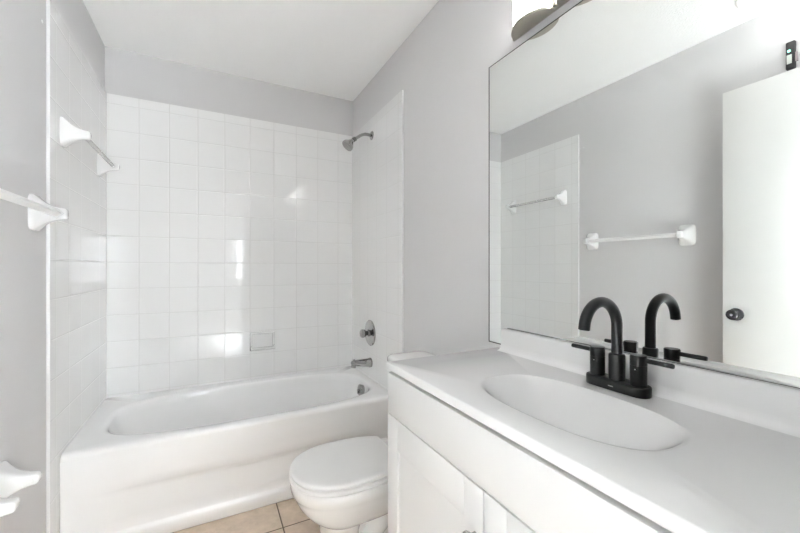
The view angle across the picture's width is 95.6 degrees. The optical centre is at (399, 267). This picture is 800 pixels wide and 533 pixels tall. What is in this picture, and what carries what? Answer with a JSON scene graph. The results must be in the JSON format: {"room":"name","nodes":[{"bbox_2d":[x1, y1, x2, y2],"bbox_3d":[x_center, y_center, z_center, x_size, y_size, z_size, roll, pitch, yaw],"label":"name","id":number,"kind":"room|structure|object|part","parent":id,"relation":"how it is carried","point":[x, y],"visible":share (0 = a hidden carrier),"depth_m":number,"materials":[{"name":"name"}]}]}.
{"room":"bathroom","nodes":[
{"label":"bathroom","id":0,"kind":"room"},
{"bbox_2d":[0,0,105,532],"bbox_3d":[-1.167,-0.047,0.927,0.130,2.496,2.875,0,0,-27],"label":"wall","id":1,"kind":"structure","parent":0,"point":[53,277],"depth_m":1.37,"materials":[{"name":"grey paint"}]},
{"bbox_2d":[0,460,41,516],"bbox_3d":[-1.097,0.633,1.014,0.094,0.116,0.237,0,0,-27],"label":"toilet paper holder","id":2,"kind":"object","parent":1,"relation":"attached to","point":[12,479],"visible":1,"depth_m":1.05,"materials":[{"name":"white ceramic"}]},
{"bbox_3d":[-1.064,0.633,0.949,0.094,0.116,0.092,0,0,-27],"label":"post","id":3,"kind":"part","parent":2,"relation":"part of","materials":[{"name":"white ceramic"}]},
{"bbox_3d":[-1.131,0.633,1.078,0.094,0.116,0.092,0,0,-27],"label":"post","id":4,"kind":"part","parent":2,"relation":"part of","materials":[{"name":"white ceramic"}]},
{"bbox_2d":[0,188,68,230],"bbox_3d":[-1.106,-0.193,1.028,0.092,0.126,0.692,0,0,-27],"label":"towel bar","id":5,"kind":"object","parent":1,"relation":"attached to","point":[41,213],"visible":1,"depth_m":1.24,"materials":[{"name":"white ceramic"}]},
{"bbox_3d":[-1.244,-0.193,1.295,0.092,0.126,0.092,0,0,-27],"label":"post","id":6,"kind":"part","parent":5,"relation":"part of","materials":[{"name":"white ceramic"}]},
{"bbox_2d":[60,116,119,176],"bbox_3d":[-1.470,-0.556,1.750,0.092,0.120,0.597,0,0,-27],"label":"towel bar","id":7,"kind":"object","parent":1,"relation":"attached to","point":[69,134],"visible":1,"depth_m":1.51,"materials":[{"name":"white ceramic"}]},
{"bbox_3d":[-1.346,-0.556,1.512,0.092,0.120,0.060,0,0,-27],"label":"post","id":8,"kind":"part","parent":7,"relation":"part of","materials":[{"name":"white ceramic"}]},
{"bbox_3d":[-1.594,-0.556,1.989,0.092,0.120,0.060,0,0,-27],"label":"post","id":9,"kind":"part","parent":7,"relation":"part of","materials":[{"name":"white ceramic"}]},
{"bbox_2d":[105,46,352,398],"bbox_3d":[-1.071,-0.047,2.523,1.532,2.496,0.130,0,0,-27],"label":"wall","id":10,"kind":"structure","parent":0,"point":[229,199],"depth_m":2.39,"materials":[{"name":"white tile"}]},
{"bbox_2d":[250,330,275,350],"bbox_3d":[-0.939,0.504,2.483,0.162,0.130,0.066,0,0,-27],"label":"soap dish","id":11,"kind":"object","parent":10,"relation":"attached to","point":[260,340],"visible":1,"depth_m":2.49,"materials":[{"name":"white ceramic"}]},
{"bbox_2d":[250,344,275,350],"bbox_3d":[-0.939,0.549,2.482,0.158,0.032,0.064,0,0,-27],"label":"tray","id":12,"kind":"object","parent":11,"relation":"on","point":[253,347],"depth_m":2.48,"materials":[{"name":"white ceramic"}]},
{"bbox_2d":[174,498,319,532],"bbox_3d":[-0.439,1.251,1.305,1.770,0.100,2.875,0,0,-27],"label":"floor","id":13,"kind":"structure","parent":0,"point":[286,516],"depth_m":1.71,"materials":[{"name":"beige tile"}]},
{"bbox_2d":[60,366,388,532],"bbox_3d":[-0.870,0.980,2.136,1.511,0.441,0.741,0,0,-27],"label":"bathtub","id":14,"kind":"object","parent":13,"relation":"on","point":[173,460],"visible":0.97,"depth_m":1.78,"materials":[{"name":"white ceramic"}]},
{"bbox_2d":[60,366,387,462],"bbox_3d":[-0.870,0.944,2.136,1.511,0.369,0.741,0,0,-27],"label":"tub basin","id":15,"kind":"object","parent":14,"relation":"in","point":[272,419],"depth_m":2.00,"materials":[{"name":"white ceramic"}]},
{"bbox_3d":[-0.261,0.815,2.425,0.036,0.074,0.074,0,0,-27],"label":"overflow plate","id":16,"kind":"part","parent":14,"relation":"part of","materials":[{"name":"silver metal"}]},
{"bbox_2d":[289,351,434,532],"bbox_3d":[-0.103,0.809,1.536,0.708,0.784,0.390,0,0,-27],"label":"toilet","id":17,"kind":"object","parent":13,"relation":"on","point":[341,486],"visible":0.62,"depth_m":1.37,"materials":[{"name":"white ceramic"}]},
{"bbox_3d":[-0.230,0.804,1.470,0.422,0.014,0.354,0,0,-27],"label":"seat","id":18,"kind":"part","parent":17,"relation":"part of","materials":[{"name":"white plastic"}]},
{"bbox_3d":[-0.229,0.784,1.471,0.419,0.020,0.348,0,0,-27],"label":"lid","id":19,"kind":"part","parent":17,"relation":"part of","materials":[{"name":"white plastic"}]},
{"bbox_3d":[-0.165,0.912,1.504,0.559,0.198,0.359,0,0,-27],"label":"bowl","id":20,"kind":"part","parent":17,"relation":"part of","materials":[{"name":"white ceramic"}]},
{"bbox_3d":[0.112,0.442,1.648,0.224,0.049,0.390,0,0,-27],"label":"tank lid","id":21,"kind":"part","parent":17,"relation":"part of","materials":[{"name":"white ceramic"}]},
{"bbox_2d":[388,372,671,532],"bbox_3d":[0.389,0.764,0.833,0.498,0.872,1.009,0,0,-27],"label":"vanity cabinet","id":22,"kind":"object","parent":13,"relation":"on","point":[449,471],"visible":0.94,"depth_m":0.81,"materials":[{"name":"white paint"}]},
{"bbox_3d":[0.080,0.786,0.979,0.014,0.496,0.335,0,0,-27],"label":"door panel","id":23,"kind":"part","parent":22,"relation":"part of","materials":[{"name":"white paint"}]},
{"bbox_3d":[0.077,0.786,0.978,0.021,0.628,0.465,0,0,-27],"label":"cabinet door","id":24,"kind":"part","parent":22,"relation":"part of","materials":[{"name":"white paint"}]},
{"bbox_3d":[0.293,0.786,0.563,0.021,0.628,0.463,0,0,-27],"label":"cabinet door","id":25,"kind":"part","parent":22,"relation":"part of","materials":[{"name":"white paint"}]},
{"bbox_2d":[387,328,799,532],"bbox_3d":[0.396,0.324,0.834,0.468,0.197,1.003,0,0,-27],"label":"countertop","id":26,"kind":"structure","parent":22,"relation":"on","point":[710,451],"depth_m":0.70,"materials":[{"name":"white stone"}]},
{"bbox_2d":[571,297,674,398],"bbox_3d":[0.533,0.186,0.909,0.194,0.232,0.194,0,0,14],"label":"faucet","id":27,"kind":"object","parent":26,"relation":"on","point":[615,380],"visible":1,"depth_m":0.89,"materials":[{"name":"black metal"}]},
{"bbox_3d":[0.498,0.217,0.991,0.011,0.011,0.064,0,0,-27],"label":"lever","id":28,"kind":"part","parent":27,"relation":"part of","materials":[{"name":"black metal"}]},
{"bbox_3d":[0.518,0.243,0.952,0.036,0.074,0.036,0,0,-27],"label":"handle","id":29,"kind":"part","parent":27,"relation":"part of","materials":[{"name":"black metal"}]},
{"bbox_3d":[0.486,0.145,0.878,0.151,0.150,0.026,0,0,-27],"label":"spout","id":30,"kind":"part","parent":27,"relation":"part of","materials":[{"name":"black metal"}]},
{"bbox_3d":[0.542,0.290,0.907,0.052,0.024,0.157,0,0,-27],"label":"plate","id":31,"kind":"part","parent":27,"relation":"part of","materials":[{"name":"black metal"}]},
{"bbox_3d":[0.566,0.243,0.861,0.036,0.074,0.036,0,0,-27],"label":"handle","id":32,"kind":"part","parent":27,"relation":"part of","materials":[{"name":"black metal"}]},
{"bbox_3d":[0.586,0.217,0.822,0.011,0.011,0.064,0,0,-27],"label":"lever","id":33,"kind":"part","parent":27,"relation":"part of","materials":[{"name":"black metal"}]},
{"bbox_2d":[83,0,438,100],"bbox_3d":[-0.439,-1.345,1.305,1.770,0.100,2.875,0,0,-27],"label":"ceiling","id":34,"kind":"structure","parent":0,"point":[333,48],"depth_m":2.01,"materials":[{"name":"white paint"}]},
{"bbox_2d":[352,0,581,389],"bbox_3d":[0.289,-0.047,1.683,0.128,2.496,2.875,0,0,-27],"label":"wall","id":35,"kind":"structure","parent":0,"point":[420,186],"depth_m":1.84,"materials":[{"name":"grey paint"}]},
{"bbox_2d":[342,131,373,150],"bbox_3d":[-0.283,-0.849,2.420,0.209,0.156,0.081,0,0,-27],"label":"shower","id":36,"kind":"object","parent":35,"relation":"attached to","point":[348,144],"visible":1,"depth_m":2.40,"materials":[{"name":"silver metal"}]},
{"bbox_3d":[-0.250,-0.877,2.437,0.135,0.067,0.021,0,0,-27],"label":"shower arm","id":37,"kind":"part","parent":36,"relation":"part of","materials":[{"name":"silver metal"}]},
{"bbox_2d":[351,358,372,367],"bbox_3d":[-0.262,0.646,2.451,0.142,0.067,0.060,0,0,-27],"label":"tub spout","id":38,"kind":"object","parent":35,"relation":"attached to","point":[368,362],"visible":1,"depth_m":2.44,"materials":[{"name":"silver metal"}]},
{"bbox_2d":[360,320,375,345],"bbox_3d":[-0.235,0.447,2.473,0.073,0.176,0.176,0,0,-27],"label":"shower valve","id":39,"kind":"object","parent":35,"relation":"attached to","point":[369,333],"visible":1,"depth_m":2.46,"materials":[{"name":"silver metal"}]},
{"bbox_3d":[-0.240,0.447,2.470,0.061,0.058,0.058,0,0,-27],"label":"valve handle","id":40,"kind":"part","parent":39,"relation":"part of","materials":[{"name":"silver metal"}]},
{"bbox_2d":[511,0,569,40],"bbox_3d":[0.561,-0.894,0.964,0.072,0.149,0.767,0,0,-27],"label":"vanity light","id":41,"kind":"object","parent":35,"relation":"attached to","point":[526,14],"visible":1,"depth_m":1.19,"materials":[{"name":"silver glass"}]},
{"bbox_3d":[0.427,-0.892,1.216,0.054,0.133,0.160,0,0,-27],"label":"lamp shade","id":42,"kind":"part","parent":41,"relation":"part of","materials":[{"name":"white"}]},
{"bbox_2d":[489,0,799,388],"bbox_3d":[0.597,-0.249,0.966,0.008,1.082,1.058,0,0,-27],"label":"wall mirror","id":43,"kind":"object","parent":35,"relation":"attached to","point":[644,155],"visible":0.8,"depth_m":0.89,"materials":[{"name":"clear glass"}]},
{"bbox_2d":[498,328,799,437],"bbox_3d":[0.595,0.269,0.913,0.044,0.088,0.960,0,0,-27],"label":"backsplash","id":44,"kind":"structure","parent":35,"relation":"attached to","point":[772,406],"depth_m":0.79,"materials":[{"name":"white stone"}]}
]}

